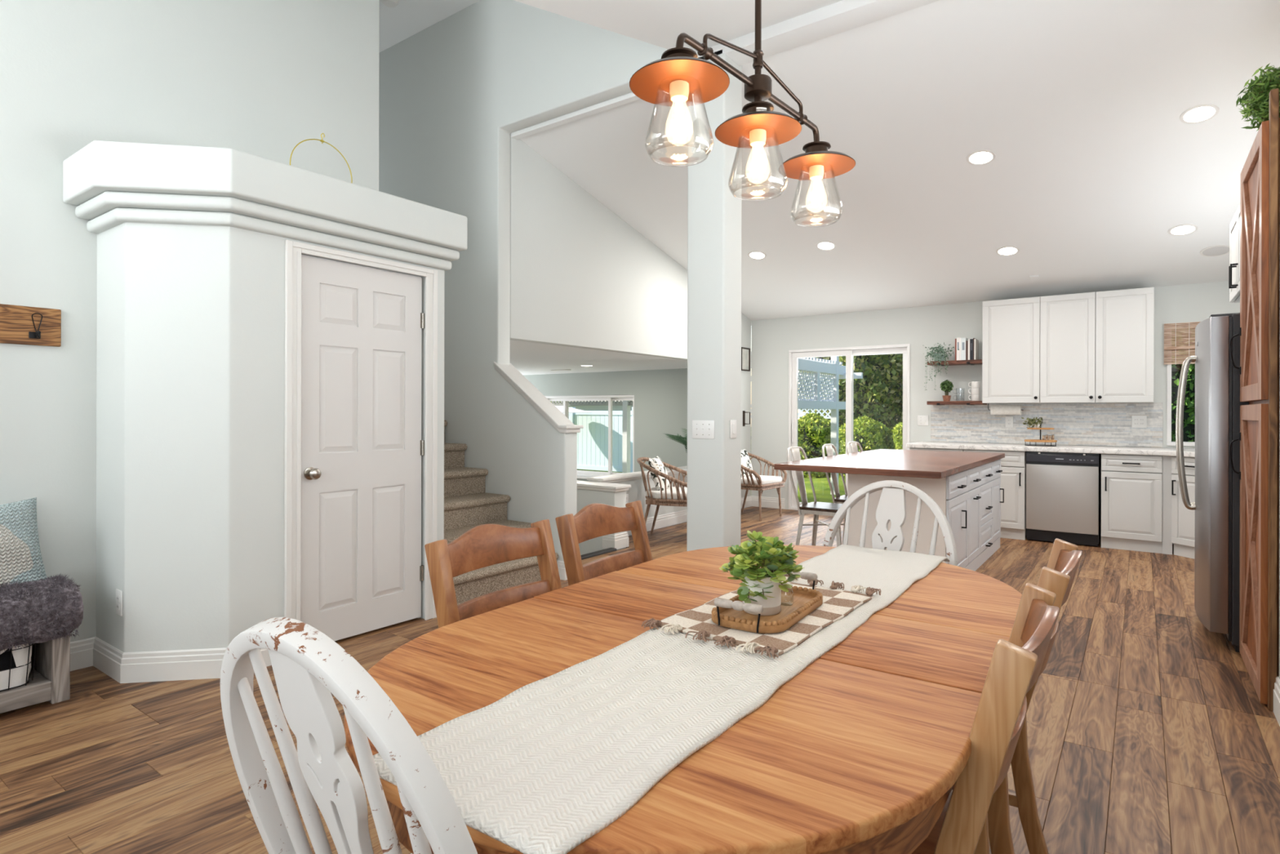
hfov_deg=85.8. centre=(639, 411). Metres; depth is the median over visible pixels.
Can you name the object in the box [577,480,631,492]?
trim
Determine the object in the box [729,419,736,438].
light switch
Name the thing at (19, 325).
coat rack
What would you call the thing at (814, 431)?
arborvitae
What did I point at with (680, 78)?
pendant light
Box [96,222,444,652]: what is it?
wall
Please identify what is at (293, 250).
trim
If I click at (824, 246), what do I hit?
recessed light
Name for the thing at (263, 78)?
wall
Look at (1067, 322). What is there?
upper cabinet
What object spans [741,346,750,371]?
picture frame
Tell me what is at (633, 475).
trim
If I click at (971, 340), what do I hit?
book
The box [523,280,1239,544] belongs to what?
wall
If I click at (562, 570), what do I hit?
baseboard
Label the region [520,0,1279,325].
ceiling
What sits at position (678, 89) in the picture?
socket
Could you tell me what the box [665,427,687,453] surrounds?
palm plant
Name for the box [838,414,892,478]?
arborvitae
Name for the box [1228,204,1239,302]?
upper cabinet
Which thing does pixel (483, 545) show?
chair
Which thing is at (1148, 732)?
floor
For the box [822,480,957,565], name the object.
chair
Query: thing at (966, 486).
kitchen island
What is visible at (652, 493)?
seat cushion
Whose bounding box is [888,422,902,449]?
bush
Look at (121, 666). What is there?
baseboard
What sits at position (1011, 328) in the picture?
upper cabinet
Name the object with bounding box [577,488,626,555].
wall
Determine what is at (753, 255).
recessed light
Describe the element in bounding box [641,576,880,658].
placemat
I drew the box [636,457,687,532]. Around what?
wicker chair
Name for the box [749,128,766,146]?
socket
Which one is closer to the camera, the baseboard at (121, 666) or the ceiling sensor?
the baseboard at (121, 666)
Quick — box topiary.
[939,379,953,400]
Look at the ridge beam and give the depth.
4.02 m
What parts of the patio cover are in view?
valance rail, post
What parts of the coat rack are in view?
hook plate, hook knob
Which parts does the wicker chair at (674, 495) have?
leg, leg, seat frame, seat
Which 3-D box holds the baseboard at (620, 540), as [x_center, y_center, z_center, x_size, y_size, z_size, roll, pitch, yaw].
[0.672,1.179,7.624,0.480,0.135,3.376,0,0,36]
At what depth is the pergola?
10.87 m
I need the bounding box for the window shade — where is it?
[1164,321,1200,364]
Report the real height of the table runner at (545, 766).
0.025 m
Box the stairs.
[444,419,558,604]
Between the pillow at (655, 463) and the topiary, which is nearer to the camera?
the pillow at (655, 463)
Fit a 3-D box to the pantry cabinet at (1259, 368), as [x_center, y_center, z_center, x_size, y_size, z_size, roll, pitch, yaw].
[3.122,-0.047,3.045,0.734,2.600,0.833,0,0,36]
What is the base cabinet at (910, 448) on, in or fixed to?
on the floor
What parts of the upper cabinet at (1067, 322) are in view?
panel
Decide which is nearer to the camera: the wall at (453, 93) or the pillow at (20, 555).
the pillow at (20, 555)
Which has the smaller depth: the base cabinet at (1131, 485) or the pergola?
the base cabinet at (1131, 485)
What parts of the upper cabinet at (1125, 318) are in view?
panel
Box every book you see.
[955,338,956,359]
[956,337,959,359]
[960,337,968,359]
[965,340,968,359]
[968,338,969,359]
[969,338,973,359]
[973,338,978,359]
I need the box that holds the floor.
[0,506,1279,853]
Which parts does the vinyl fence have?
post, rail, rail, post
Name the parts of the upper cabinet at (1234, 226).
handle, panel, handle, door, panel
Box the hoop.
[289,133,352,183]
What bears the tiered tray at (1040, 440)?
on the countertop
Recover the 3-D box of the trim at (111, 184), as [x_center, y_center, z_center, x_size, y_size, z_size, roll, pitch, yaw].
[-1.894,-1.030,3.737,0.825,0.324,1.752,0,0,36]
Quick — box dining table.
[344,544,1022,853]
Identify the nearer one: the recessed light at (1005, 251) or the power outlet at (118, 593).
the power outlet at (118, 593)
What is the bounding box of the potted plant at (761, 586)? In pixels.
[719,530,804,615]
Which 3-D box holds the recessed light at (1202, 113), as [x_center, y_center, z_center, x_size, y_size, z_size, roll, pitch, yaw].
[3.516,-1.870,4.333,0.195,0.051,0.189,0,0,31]
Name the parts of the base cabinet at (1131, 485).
handle, panel, handle, panel, drawer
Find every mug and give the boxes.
[968,381,980,387]
[968,387,980,394]
[968,394,980,400]
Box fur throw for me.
[0,573,83,653]
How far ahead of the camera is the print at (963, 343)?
7.41 m
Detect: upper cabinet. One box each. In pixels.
[982,296,1039,403]
[1040,292,1097,403]
[1095,287,1154,403]
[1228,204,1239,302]
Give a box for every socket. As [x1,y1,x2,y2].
[669,80,688,102]
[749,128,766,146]
[808,164,823,180]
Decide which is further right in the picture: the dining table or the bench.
the dining table
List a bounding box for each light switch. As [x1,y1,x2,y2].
[692,420,714,439]
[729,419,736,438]
[917,415,928,425]
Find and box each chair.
[220,617,477,853]
[424,519,561,627]
[555,500,653,585]
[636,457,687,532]
[741,452,786,520]
[786,446,844,546]
[822,443,848,542]
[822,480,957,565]
[846,441,862,453]
[911,582,1059,853]
[951,537,1082,853]
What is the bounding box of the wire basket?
[0,643,36,691]
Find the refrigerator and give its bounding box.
[1175,312,1248,652]
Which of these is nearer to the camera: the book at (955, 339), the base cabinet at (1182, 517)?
the base cabinet at (1182, 517)
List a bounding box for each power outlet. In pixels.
[115,588,122,616]
[626,493,628,503]
[1004,416,1013,427]
[1131,415,1146,427]
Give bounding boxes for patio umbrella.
[555,405,591,413]
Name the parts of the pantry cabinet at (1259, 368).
handle, handle, handle plate, rail, rail, rail, rail, cabinet door, cabinet door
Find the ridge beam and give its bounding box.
[696,0,939,66]
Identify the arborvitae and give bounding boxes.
[797,412,839,478]
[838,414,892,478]
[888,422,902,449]
[1171,328,1195,441]
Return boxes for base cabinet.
[909,447,964,451]
[963,448,1026,539]
[1101,453,1162,553]
[1162,455,1195,558]
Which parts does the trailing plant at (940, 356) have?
pot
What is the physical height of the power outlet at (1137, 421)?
0.117 m
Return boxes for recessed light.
[747,251,766,259]
[815,240,835,250]
[966,150,995,165]
[995,246,1019,255]
[1168,223,1198,235]
[1179,103,1219,124]
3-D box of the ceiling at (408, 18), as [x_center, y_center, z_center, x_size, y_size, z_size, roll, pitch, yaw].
[-3.439,-3.449,3.250,5.000,0.130,6.700,0,0,36]
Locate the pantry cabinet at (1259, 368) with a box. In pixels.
[1229,88,1279,711]
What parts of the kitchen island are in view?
door, drawer, panel, panel, handle, handle, door, drawer, panel, panel, drawer, panel, drawer, drawer, panel, panel, door, drawer, panel, panel, handle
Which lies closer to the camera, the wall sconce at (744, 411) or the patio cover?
the wall sconce at (744, 411)
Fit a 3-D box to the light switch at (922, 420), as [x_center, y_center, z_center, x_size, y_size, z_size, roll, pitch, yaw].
[3.221,0.100,7.848,0.118,0.115,0.016,0,0,36]
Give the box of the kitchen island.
[774,448,1004,571]
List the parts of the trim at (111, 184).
moulding, moulding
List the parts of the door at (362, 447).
knob, panel, panel, panel, panel, panel, panel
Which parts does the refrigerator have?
handle, handle, fridge door, fridge door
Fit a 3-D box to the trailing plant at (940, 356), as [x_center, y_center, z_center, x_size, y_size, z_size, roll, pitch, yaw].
[3.302,-0.497,7.556,0.384,0.536,0.252,0,0,36]
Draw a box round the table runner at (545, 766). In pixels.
[373,544,949,853]
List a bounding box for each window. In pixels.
[545,394,634,479]
[1166,323,1196,446]
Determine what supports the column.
on the floor
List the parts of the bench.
rail, panel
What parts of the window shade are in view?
cord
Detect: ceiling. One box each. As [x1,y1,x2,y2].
[379,0,479,52]
[510,340,687,375]
[513,0,842,52]
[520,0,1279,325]
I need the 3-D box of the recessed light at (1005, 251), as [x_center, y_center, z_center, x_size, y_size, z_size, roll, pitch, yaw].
[3.390,-1.481,6.354,0.195,0.051,0.189,0,0,31]
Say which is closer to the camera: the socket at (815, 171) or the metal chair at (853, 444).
the socket at (815, 171)
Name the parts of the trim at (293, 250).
casing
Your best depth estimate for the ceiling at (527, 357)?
8.26 m
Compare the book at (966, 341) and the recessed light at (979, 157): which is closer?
the recessed light at (979, 157)
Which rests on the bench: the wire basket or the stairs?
the wire basket
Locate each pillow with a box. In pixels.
[0,497,46,586]
[648,455,669,490]
[741,448,754,477]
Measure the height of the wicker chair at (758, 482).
0.787 m
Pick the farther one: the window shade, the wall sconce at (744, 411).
the wall sconce at (744, 411)
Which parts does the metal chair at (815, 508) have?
leg, leg, seat, leg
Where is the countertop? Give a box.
[906,441,1195,457]
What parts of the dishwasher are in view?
pocket handle, kick plate, control panel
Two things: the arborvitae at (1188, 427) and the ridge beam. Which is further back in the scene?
the arborvitae at (1188, 427)
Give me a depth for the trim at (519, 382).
5.33 m
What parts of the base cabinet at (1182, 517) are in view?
cabinet filler, handle, drawer, panel, panel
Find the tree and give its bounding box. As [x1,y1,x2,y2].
[798,353,902,430]
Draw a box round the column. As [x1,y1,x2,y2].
[686,52,742,551]
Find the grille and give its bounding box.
[1202,246,1229,255]
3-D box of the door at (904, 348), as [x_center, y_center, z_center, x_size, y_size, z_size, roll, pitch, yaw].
[2.548,0.234,8.432,1.490,2.035,0.165,0,0,36]
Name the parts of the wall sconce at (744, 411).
plate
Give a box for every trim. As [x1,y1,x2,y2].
[62,140,466,271]
[284,240,437,621]
[493,361,583,432]
[511,92,639,139]
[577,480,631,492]
[586,466,687,482]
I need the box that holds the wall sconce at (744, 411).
[742,410,750,426]
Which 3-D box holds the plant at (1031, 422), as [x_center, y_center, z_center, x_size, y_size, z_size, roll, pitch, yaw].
[3.934,0.104,6.917,0.188,0.131,0.158,0,0,36]
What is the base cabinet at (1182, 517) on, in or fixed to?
on the floor
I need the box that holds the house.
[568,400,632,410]
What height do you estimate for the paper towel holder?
0.120 m
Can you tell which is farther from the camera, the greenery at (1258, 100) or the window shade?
the window shade
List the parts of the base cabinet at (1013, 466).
drawer, panel, panel, door, handle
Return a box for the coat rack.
[0,303,61,346]
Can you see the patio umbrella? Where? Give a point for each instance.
(560, 408)
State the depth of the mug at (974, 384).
7.36 m
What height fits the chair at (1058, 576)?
0.916 m
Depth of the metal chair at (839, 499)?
6.01 m
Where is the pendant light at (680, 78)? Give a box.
[629,0,855,226]
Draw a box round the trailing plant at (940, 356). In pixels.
[923,342,959,391]
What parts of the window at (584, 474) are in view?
sash, sill, sash, sash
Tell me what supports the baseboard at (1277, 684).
attached to the wall at (1279, 388)
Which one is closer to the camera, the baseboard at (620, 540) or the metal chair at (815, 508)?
the metal chair at (815, 508)
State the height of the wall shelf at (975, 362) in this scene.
0.042 m
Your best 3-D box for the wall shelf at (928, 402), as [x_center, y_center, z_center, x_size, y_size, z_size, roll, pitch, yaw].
[3.459,-0.093,7.527,0.563,0.042,0.251,0,0,36]
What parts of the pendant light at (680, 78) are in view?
lamp shade, lamp shade, arm, stem, lamp shade, rod, lamp shade, arm, lamp shade, lamp shade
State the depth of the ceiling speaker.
5.83 m
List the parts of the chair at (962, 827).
seat, post, rail, post, rail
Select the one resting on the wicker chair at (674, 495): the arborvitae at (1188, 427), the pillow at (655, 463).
the pillow at (655, 463)
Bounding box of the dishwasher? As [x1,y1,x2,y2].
[1026,451,1101,546]
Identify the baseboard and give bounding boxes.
[70,636,271,683]
[556,560,567,580]
[602,495,784,549]
[1273,676,1279,726]
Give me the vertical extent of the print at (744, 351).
0.270 m
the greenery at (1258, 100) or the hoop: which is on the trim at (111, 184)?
the hoop
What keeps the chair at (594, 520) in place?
on the floor
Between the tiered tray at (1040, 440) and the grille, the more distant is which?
the tiered tray at (1040, 440)
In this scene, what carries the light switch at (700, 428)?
attached to the column
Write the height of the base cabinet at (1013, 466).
0.868 m
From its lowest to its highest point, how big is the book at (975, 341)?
0.220 m
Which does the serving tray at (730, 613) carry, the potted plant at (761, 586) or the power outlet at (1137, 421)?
the potted plant at (761, 586)
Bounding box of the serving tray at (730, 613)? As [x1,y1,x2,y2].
[711,570,822,633]
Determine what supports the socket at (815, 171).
attached to the pendant light at (680, 78)
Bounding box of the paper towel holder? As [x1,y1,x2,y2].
[987,404,1023,414]
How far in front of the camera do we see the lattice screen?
15.71 m
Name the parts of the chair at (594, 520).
post, rail, rail, post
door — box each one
[300,255,424,640]
[788,343,910,510]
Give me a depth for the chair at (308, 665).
0.84 m
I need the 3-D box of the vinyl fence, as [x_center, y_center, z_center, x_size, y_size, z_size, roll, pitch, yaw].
[-2.927,0.793,21.050,11.630,1.850,0.130,0,0,36]
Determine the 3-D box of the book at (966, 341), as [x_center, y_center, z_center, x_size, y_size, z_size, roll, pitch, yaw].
[3.554,-0.657,7.457,0.020,0.205,0.170,0,0,36]
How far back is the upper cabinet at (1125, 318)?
6.48 m
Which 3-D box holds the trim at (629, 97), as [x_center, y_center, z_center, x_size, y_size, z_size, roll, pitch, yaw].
[-0.315,-2.376,5.143,1.790,0.260,0.060,0,0,36]
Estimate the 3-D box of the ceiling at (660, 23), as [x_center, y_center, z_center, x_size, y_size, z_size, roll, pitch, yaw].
[-0.402,-1.820,0.945,3.010,1.232,6.550,0,0,36]
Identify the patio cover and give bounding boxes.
[551,400,632,473]
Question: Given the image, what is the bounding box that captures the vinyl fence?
[568,407,632,472]
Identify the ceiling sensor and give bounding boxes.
[1029,275,1039,279]
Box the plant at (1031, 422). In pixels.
[1021,416,1043,427]
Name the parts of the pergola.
post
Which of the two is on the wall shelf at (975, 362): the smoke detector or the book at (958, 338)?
the book at (958, 338)
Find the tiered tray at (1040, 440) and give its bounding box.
[1024,417,1057,446]
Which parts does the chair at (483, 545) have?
post, rail, rail, post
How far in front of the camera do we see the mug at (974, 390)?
7.36 m
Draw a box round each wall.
[0,0,751,641]
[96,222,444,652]
[378,0,667,560]
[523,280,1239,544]
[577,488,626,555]
[1279,387,1279,678]
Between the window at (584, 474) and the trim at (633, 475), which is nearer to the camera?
the trim at (633, 475)
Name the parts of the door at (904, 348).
pull, sash, sash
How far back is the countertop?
6.62 m
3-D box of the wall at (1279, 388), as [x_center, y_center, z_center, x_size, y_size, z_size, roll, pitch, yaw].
[0.771,-0.603,0.138,0.157,3.900,6.628,0,0,36]
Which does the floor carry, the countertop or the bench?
the bench
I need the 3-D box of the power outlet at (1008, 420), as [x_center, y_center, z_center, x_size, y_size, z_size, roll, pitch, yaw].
[3.922,0.110,7.319,0.075,0.117,0.008,0,0,36]
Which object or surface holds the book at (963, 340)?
on the wall shelf at (975, 362)
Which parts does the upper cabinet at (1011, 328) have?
panel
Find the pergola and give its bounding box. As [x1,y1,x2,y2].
[798,355,862,494]
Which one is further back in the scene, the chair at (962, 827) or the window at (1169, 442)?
the window at (1169, 442)
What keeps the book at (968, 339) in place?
on the wall shelf at (975, 362)
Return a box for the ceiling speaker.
[1200,244,1229,257]
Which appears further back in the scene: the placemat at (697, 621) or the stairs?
the stairs
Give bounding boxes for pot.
[942,395,951,400]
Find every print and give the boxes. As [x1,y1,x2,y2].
[742,348,748,369]
[962,342,964,350]
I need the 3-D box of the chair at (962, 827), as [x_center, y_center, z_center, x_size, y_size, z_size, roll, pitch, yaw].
[0.459,0.788,1.312,0.578,0.916,0.447,0,0,34]
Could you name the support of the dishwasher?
on the floor
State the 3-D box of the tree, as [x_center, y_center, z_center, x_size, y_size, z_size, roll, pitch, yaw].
[5.469,-1.147,17.241,3.215,5.111,2.790,0,0,28]
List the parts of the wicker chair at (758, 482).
leg, leg, seat, seat frame, leg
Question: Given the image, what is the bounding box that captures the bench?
[0,634,70,713]
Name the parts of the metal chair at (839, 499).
seat, leg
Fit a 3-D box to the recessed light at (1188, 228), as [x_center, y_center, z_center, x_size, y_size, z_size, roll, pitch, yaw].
[4.417,-1.478,5.607,0.195,0.051,0.189,0,0,31]
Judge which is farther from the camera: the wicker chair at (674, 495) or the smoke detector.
the wicker chair at (674, 495)
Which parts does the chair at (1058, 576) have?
post, post, rail, rail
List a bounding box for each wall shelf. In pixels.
[926,359,982,365]
[926,400,986,404]
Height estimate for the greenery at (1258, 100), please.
0.298 m
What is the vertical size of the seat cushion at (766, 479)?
0.070 m
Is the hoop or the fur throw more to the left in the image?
the fur throw
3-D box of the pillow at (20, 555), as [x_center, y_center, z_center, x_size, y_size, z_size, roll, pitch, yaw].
[-2.803,0.610,2.923,0.219,0.447,0.428,0,0,23]
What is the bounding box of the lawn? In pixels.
[577,468,845,502]
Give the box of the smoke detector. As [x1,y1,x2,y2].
[382,0,398,7]
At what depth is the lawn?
11.99 m
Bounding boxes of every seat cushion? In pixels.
[645,486,687,499]
[741,475,782,484]
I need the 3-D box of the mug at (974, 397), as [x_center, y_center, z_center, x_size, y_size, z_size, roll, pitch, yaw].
[3.588,-0.149,7.388,0.106,0.068,0.085,0,0,3]
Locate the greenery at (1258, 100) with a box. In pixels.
[1235,62,1279,131]
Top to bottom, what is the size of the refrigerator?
1.775 m
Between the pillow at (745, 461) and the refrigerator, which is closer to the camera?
the refrigerator
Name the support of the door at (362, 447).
in the wall at (190, 324)

